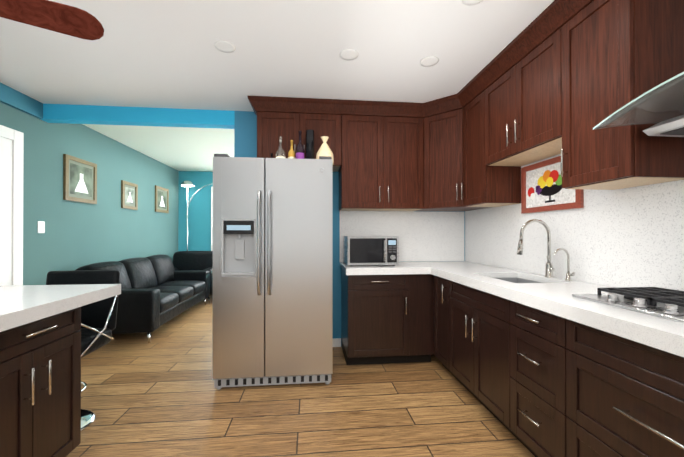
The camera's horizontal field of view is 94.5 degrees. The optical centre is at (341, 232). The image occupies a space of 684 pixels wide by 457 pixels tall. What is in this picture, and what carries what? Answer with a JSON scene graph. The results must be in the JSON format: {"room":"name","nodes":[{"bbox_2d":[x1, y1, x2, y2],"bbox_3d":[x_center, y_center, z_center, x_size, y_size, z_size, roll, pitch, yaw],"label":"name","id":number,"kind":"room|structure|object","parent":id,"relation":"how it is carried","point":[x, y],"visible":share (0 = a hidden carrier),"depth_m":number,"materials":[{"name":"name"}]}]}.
{"room":"kitchen and living room","nodes":[
{"label":"kitchen and living room","id":0,"kind":"room"},
{"bbox_2d":[0,102,178,284],"bbox_3d":[-2.987,-0.034,1.859,0.120,2.560,9.740,0,0,-6],"label":"wall","id":1,"kind":"structure","parent":0,"point":[77,235],"depth_m":3.86,"materials":[{"name":"teal paint"}]},
{"bbox_2d":[0,125,23,285],"bbox_3d":[-2.977,0.149,2.457,0.020,2.200,1.090,0,0,-6],"label":"door frame","id":2,"kind":"structure","parent":1,"relation":"attached to","point":[11,200],"depth_m":2.89,"materials":[{"name":"white paint"}]},
{"bbox_2d":[38,221,44,232],"bbox_3d":[-3.058,-0.057,3.219,0.012,0.120,0.080,0,0,-6],"label":"switch plate","id":3,"kind":"object","parent":1,"relation":"attached to","point":[41,226],"visible":1,"depth_m":3.22,"materials":[{"name":"white paint"}]},
{"bbox_2d":[63,154,96,203],"bbox_3d":[-3.106,-0.619,3.770,0.025,0.510,0.520,0,0,-6],"label":"picture frame","id":4,"kind":"object","parent":1,"relation":"attached to","point":[79,180],"visible":0.98,"depth_m":3.74,"materials":[{"name":"beige wood"}]},
{"bbox_2d":[121,180,137,209],"bbox_3d":[-3.209,-0.559,4.784,0.025,0.400,0.400,0,0,-6],"label":"picture frame","id":5,"kind":"object","parent":1,"relation":"attached to","point":[129,195],"visible":1,"depth_m":4.78,"materials":[{"name":"beige wood"}]},
{"bbox_2d":[155,185,168,212],"bbox_3d":[-3.315,-0.604,5.829,0.025,0.460,0.500,0,0,-6],"label":"picture frame","id":6,"kind":"object","parent":1,"relation":"attached to","point":[162,199],"visible":1,"depth_m":5.81,"materials":[{"name":"beige wood"}]},
{"bbox_2d":[178,171,212,250],"bbox_3d":[-1.174,-0.009,6.878,4.500,2.560,0.120,0,0,-6],"label":"wall","id":7,"kind":"structure","parent":0,"point":[199,223],"depth_m":6.63,"materials":[{"name":"teal paint"}]},
{"bbox_2d":[211,187,212,250],"bbox_3d":[-1.419,-0.179,6.818,2.680,1.580,0.130,0,0,-6],"label":"window","id":8,"kind":"structure","parent":7,"relation":"in","point":[211,218],"depth_m":6.64,"materials":[{"name":"white paint"}]},
{"bbox_2d":[0,0,553,171],"bbox_3d":[-0.689,-1.363,2.099,4.740,0.100,9.740,0,0,-6],"label":"ceiling","id":9,"kind":"structure","parent":0,"point":[155,53],"depth_m":2.34,"materials":[{"name":"white paint"}]},
{"bbox_2d":[0,83,42,118],"bbox_3d":[-2.735,-1.244,0.172,0.040,0.155,6.080,0,0,-6],"label":"beam","id":10,"kind":"structure","parent":9,"relation":"attached to","point":[15,99],"depth_m":2.95,"materials":[{"name":"teal paint"}]},
{"bbox_2d":[0,0,103,39],"bbox_3d":[-1.712,-1.091,1.089,1.066,0.448,1.066,0,0,15],"label":"ceiling fan","id":11,"kind":"object","parent":9,"relation":"hanging from","point":[64,19],"visible":1,"depth_m":1.35,"materials":[{"name":"brown wood"}]},
{"bbox_2d":[41,104,234,128],"bbox_3d":[-2.112,-1.229,3.351,1.920,0.155,0.120,0,0,-6],"label":"header beam","id":12,"kind":"structure","parent":9,"relation":"attached to","point":[117,115],"depth_m":3.30,"materials":[{"name":"blue paint"}]},
{"bbox_2d":[214,40,235,52],"bbox_3d":[-0.822,-1.308,2.226,0.140,0.006,0.140,0,0,-6],"label":"recessed light","id":13,"kind":"object","parent":9,"relation":"in","point":[224,46],"visible":1,"depth_m":2.22,"materials":[{"name":"white paint"}]},
{"bbox_2d":[340,49,358,59],"bbox_3d":[0.052,-1.308,2.325,0.140,0.006,0.140,0,0,-6],"label":"recessed light","id":14,"kind":"object","parent":9,"relation":"in","point":[349,54],"visible":1,"depth_m":2.32,"materials":[{"name":"white paint"}]},
{"bbox_2d":[420,56,438,66],"bbox_3d":[0.666,-1.308,2.417,0.140,0.006,0.140,0,0,-6],"label":"recessed light","id":15,"kind":"object","parent":9,"relation":"in","point":[428,61],"visible":1,"depth_m":2.41,"materials":[{"name":"white paint"}]},
{"bbox_2d":[461,0,482,5],"bbox_3d":[0.734,-1.311,1.750,0.140,0.006,0.140,0,0,-6],"label":"recessed light","id":16,"kind":"object","parent":9,"relation":"in","point":[470,2],"visible":1,"depth_m":1.80,"materials":[{"name":"white paint"}]},
{"bbox_2d":[66,295,534,456],"bbox_3d":[-0.689,1.297,2.086,5.500,0.100,10.500,0,0,-6],"label":"floor","id":17,"kind":"structure","parent":0,"point":[159,395],"depth_m":2.22,"materials":[{"name":"wood"}]},
{"bbox_2d":[0,307,80,456],"bbox_3d":[-1.652,0.800,1.377,0.640,0.888,0.600,0,0,-6],"label":"base cabinet","id":18,"kind":"object","parent":17,"relation":"on","point":[40,387],"visible":0.98,"depth_m":1.45,"materials":[{"name":"brown wood"}]},
{"bbox_2d":[46,270,119,430],"bbox_3d":[-1.843,0.759,2.071,0.506,0.976,0.498,0,0,-6],"label":"bar stool","id":19,"kind":"object","parent":17,"relation":"on","point":[98,322],"visible":0.35,"depth_m":2.23,"materials":[{"name":"leather"}]},
{"bbox_2d":[76,255,209,343],"bbox_3d":[-2.690,0.810,4.524,0.950,0.903,2.062,0,0,-6],"label":"sofa","id":20,"kind":"object","parent":17,"relation":"on","point":[157,291],"visible":0.73,"depth_m":4.17,"materials":[{"name":"leather"}]},
{"bbox_2d":[172,251,212,302],"bbox_3d":[-2.801,0.808,5.970,0.872,0.922,0.750,0,0,-6],"label":"armchair","id":21,"kind":"object","parent":17,"relation":"on","point":[192,260],"visible":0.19,"depth_m":5.98,"materials":[{"name":"leather"}]},
{"bbox_2d":[181,180,211,250],"bbox_3d":[-2.892,0.104,6.466,0.799,2.330,0.320,0,0,-6],"label":"floor lamp","id":22,"kind":"object","parent":17,"relation":"on","point":[187,183],"visible":0.48,"depth_m":6.45,"materials":[{"name":"silver metal"}]},
{"bbox_2d":[212,154,332,389],"bbox_3d":[-0.588,0.314,2.927,0.946,1.875,0.936,0,0,-6],"label":"refrigerator","id":23,"kind":"object","parent":17,"relation":"on","point":[272,320],"visible":1,"depth_m":2.54,"materials":[{"name":"silver metal"}]},
{"bbox_2d":[276,136,285,157],"bbox_3d":[-0.577,-0.758,2.982,0.092,0.293,0.092,0,0,-6],"label":"bottle","id":24,"kind":"object","parent":23,"relation":"on","point":[280,152],"visible":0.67,"depth_m":2.96,"materials":[{"name":"clear glass"}]},
{"bbox_2d":[288,140,294,158],"bbox_3d":[-0.483,-0.750,3.041,0.070,0.278,0.070,0,0,-6],"label":"bottle","id":25,"kind":"object","parent":23,"relation":"on","point":[291,153],"visible":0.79,"depth_m":3.02,"materials":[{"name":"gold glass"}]},
{"bbox_2d":[296,131,303,158],"bbox_3d":[-0.399,-0.790,3.010,0.082,0.356,0.082,0,0,-6],"label":"bottle","id":26,"kind":"object","parent":23,"relation":"on","point":[299,150],"visible":0.69,"depth_m":2.98,"materials":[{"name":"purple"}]},
{"bbox_2d":[306,130,313,158],"bbox_3d":[-0.306,-0.794,3.029,0.084,0.365,0.084,0,0,-6],"label":"vase","id":27,"kind":"object","parent":23,"relation":"on","point":[309,144],"visible":0.69,"depth_m":2.99,"materials":[{"name":"black glass"}]},
{"bbox_2d":[316,136,333,163],"bbox_3d":[-0.165,-0.761,3.023,0.176,0.300,0.172,0,0,-6],"label":"vase","id":28,"kind":"object","parent":23,"relation":"on","point":[324,149],"visible":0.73,"depth_m":2.98,"materials":[{"name":"beige ceramic"}]},
{"bbox_2d":[341,268,408,364],"bbox_3d":[0.315,0.809,3.195,0.580,0.888,0.640,0,0,-6],"label":"base cabinet","id":29,"kind":"object","parent":17,"relation":"on","point":[374,319],"visible":0.94,"depth_m":2.93,"materials":[{"name":"brown wood"}]},
{"bbox_2d":[340,262,427,274],"bbox_3d":[0.394,0.354,3.209,0.780,0.062,0.626,0,0,-6],"label":"countertop","id":30,"kind":"structure","parent":29,"relation":"on","point":[403,267],"depth_m":2.92,"materials":[{"name":"stone"}]},
{"bbox_2d":[344,236,398,265],"bbox_3d":[0.285,0.178,3.196,0.500,0.290,0.398,0,0,-6],"label":"microwave","id":31,"kind":"object","parent":30,"relation":"on","point":[371,250],"visible":1,"depth_m":3.03,"materials":[{"name":"silver metal"}]},
{"bbox_2d":[407,274,433,362],"bbox_3d":[0.721,0.809,3.267,0.242,0.888,0.578,0,0,-6],"label":"base cabinet","id":32,"kind":"object","parent":17,"relation":"on","point":[421,317],"visible":0.5,"depth_m":2.98,"materials":[{"name":"brown wood"}]},
{"bbox_2d":[434,275,460,382],"bbox_3d":[1.146,0.807,2.833,0.640,0.888,0.372,0,0,-6],"label":"base cabinet","id":33,"kind":"object","parent":17,"relation":"on","point":[441,319],"visible":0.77,"depth_m":2.79,"materials":[{"name":"brown wood"}]},
{"bbox_2d":[436,261,475,264],"bbox_3d":[1.140,0.343,3.284,0.360,0.040,0.626,0,0,-6],"label":"countertop","id":34,"kind":"structure","parent":33,"relation":"on","point":[437,262],"depth_m":3.33,"materials":[{"name":"stone"}]},
{"bbox_2d":[449,277,525,446],"bbox_3d":[1.205,0.804,2.250,0.640,0.888,0.800,0,0,-6],"label":"base cabinet","id":35,"kind":"object","parent":17,"relation":"on","point":[479,344],"visible":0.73,"depth_m":2.13,"materials":[{"name":"brown wood"}]},
{"bbox_2d":[510,300,567,456],"bbox_3d":[1.265,0.801,1.653,0.640,0.888,0.400,0,0,-6],"label":"base cabinet","id":36,"kind":"object","parent":17,"relation":"on","point":[538,348],"visible":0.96,"depth_m":1.60,"materials":[{"name":"brown wood"}]},
{"bbox_2d":[566,319,683,456],"bbox_3d":[1.332,0.798,0.997,0.640,0.888,0.920,0,0,-6],"label":"base cabinet","id":37,"kind":"object","parent":17,"relation":"on","point":[624,397],"visible":0.94,"depth_m":1.18,"materials":[{"name":"brown wood"}]},
{"bbox_2d":[420,261,683,356],"bbox_3d":[1.268,0.347,1.759,0.646,0.062,3.686,0,0,-6],"label":"countertop","id":38,"kind":"structure","parent":37,"relation":"on","point":[552,295],"depth_m":1.51,"materials":[{"name":"stone"}]},
{"bbox_2d":[496,277,541,282],"bbox_3d":[1.254,0.454,2.267,0.388,0.189,0.548,0,0,-6],"label":"sink","id":39,"kind":"object","parent":38,"relation":"in","point":[515,279],"visible":0.04,"depth_m":2.54,"materials":[{"name":"silver metal"}]},
{"bbox_2d":[517,219,554,277],"bbox_3d":[1.375,0.110,2.240,0.274,0.416,0.080,0,0,-6],"label":"faucet","id":40,"kind":"object","parent":38,"relation":"on","point":[549,269],"visible":1,"depth_m":2.24,"materials":[{"name":"silver metal"}]},
{"bbox_2d":[554,248,574,280],"bbox_3d":[1.458,0.209,2.073,0.125,0.216,0.073,0,0,-6],"label":"faucet","id":41,"kind":"object","parent":38,"relation":"on","point":[568,275],"visible":1,"depth_m":2.08,"materials":[{"name":"silver metal"}]},
{"bbox_2d":[572,287,683,322],"bbox_3d":[1.397,0.290,1.197,0.450,0.046,0.780,0,0,-6],"label":"cooktop","id":42,"kind":"object","parent":38,"relation":"in","point":[665,303],"visible":1,"depth_m":1.35,"materials":[{"name":"silver metal"}]},
{"bbox_3d":[-1.591,0.797,0.780,0.640,0.888,0.600,0,0,-6],"label":"cabinet","id":43,"kind":"object","parent":17,"relation":"on","visible":0},
{"bbox_2d":[0,284,120,331],"bbox_3d":[-1.760,0.341,0.564,1.060,0.062,2.700,0,0,-6],"label":"countertop","id":44,"kind":"structure","parent":43,"relation":"on","point":[20,305],"depth_m":1.56,"materials":[{"name":"stone"}]},
{"bbox_2d":[234,111,464,338],"bbox_3d":[0.126,-0.025,3.572,2.580,2.560,0.120,0,0,-6],"label":"wall","id":45,"kind":"structure","parent":0,"point":[245,135],"depth_m":3.49,"materials":[{"name":"blue paint"}]},
{"bbox_2d":[257,112,340,171],"bbox_3d":[-0.433,-0.930,3.271,0.835,0.513,0.366,0,0,-6],"label":"upper cabinet","id":46,"kind":"object","parent":45,"relation":"attached to","point":[272,127],"visible":0.56,"depth_m":3.13,"materials":[{"name":"brown wood"}]},
{"bbox_2d":[333,338,340,346],"bbox_3d":[-1.709,1.217,5.031,3.065,0.090,3.434,0,0,-6],"label":"baseboard","id":47,"kind":"structure","parent":45,"relation":"attached to","point":[336,342],"depth_m":3.47,"materials":[{"name":"white paint"}]},
{"bbox_2d":[339,115,423,210],"bbox_3d":[0.405,-0.715,3.355,0.850,0.943,0.366,0,0,-6],"label":"upper cabinet","id":48,"kind":"object","parent":45,"relation":"attached to","point":[381,168],"visible":0.98,"depth_m":3.21,"materials":[{"name":"brown wood"}]},
{"bbox_2d":[340,211,463,261],"bbox_3d":[0.689,0.041,3.562,1.437,0.564,0.012,0,0,-6],"label":"backsplash","id":49,"kind":"structure","parent":45,"relation":"attached to","point":[429,236],"depth_m":3.57,"materials":[{"name":"stone"}]},
{"bbox_2d":[465,154,683,290],"bbox_3d":[1.610,-0.031,2.325,0.120,2.560,9.740,0,0,-6],"label":"wall","id":50,"kind":"structure","parent":0,"point":[630,237],"depth_m":1.94,"materials":[{"name":"stone"}]},
{"bbox_2d":[416,108,490,210],"bbox_3d":[1.137,-0.717,3.304,0.596,0.940,0.596,0,0,-6],"label":"upper cabinet","id":51,"kind":"object","parent":50,"relation":"attached to","point":[443,156],"visible":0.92,"depth_m":3.14,"materials":[{"name":"brown wood"}]},
{"bbox_2d":[248,0,593,117],"bbox_3d":[0.351,-1.250,2.402,2.365,0.118,2.260,0,0,-6],"label":"crown molding","id":52,"kind":"structure","parent":51,"relation":"attached to","point":[554,16],"depth_m":3.00,"materials":[{"name":"brown wood"}]},
{"bbox_2d":[461,91,520,206],"bbox_3d":[1.310,-0.717,2.836,0.366,0.943,0.370,0,0,-6],"label":"upper cabinet","id":53,"kind":"object","parent":50,"relation":"attached to","point":[483,185],"visible":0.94,"depth_m":2.71,"materials":[{"name":"brown wood"}]},
{"bbox_2d":[484,28,561,165],"bbox_3d":[1.369,-0.875,2.250,0.366,0.633,0.810,0,0,-6],"label":"upper cabinet","id":54,"kind":"object","parent":50,"relation":"attached to","point":[523,109],"visible":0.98,"depth_m":2.15,"materials":[{"name":"brown wood"}]},
{"bbox_2d":[521,156,583,213],"bbox_3d":[1.534,-0.351,2.349,0.022,0.380,0.580,0,0,-6],"label":"picture frame","id":55,"kind":"object","parent":50,"relation":"attached to","point":[542,190],"visible":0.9,"depth_m":2.37,"materials":[{"name":"red wood"}]},
{"bbox_2d":[561,0,683,189],"bbox_3d":[1.431,-0.723,1.647,0.366,0.943,0.400,0,0,-6],"label":"upper cabinet","id":56,"kind":"object","parent":50,"relation":"attached to","point":[616,55],"visible":1,"depth_m":1.52,"materials":[{"name":"brown wood"}]},
{"bbox_2d":[593,72,683,136],"bbox_3d":[1.416,-0.868,0.991,0.530,0.895,0.875,0,0,-6],"label":"range hood","id":57,"kind":"object","parent":50,"relation":"attached to","point":[661,105],"visible":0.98,"depth_m":1.30,"materials":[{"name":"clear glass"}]}
]}

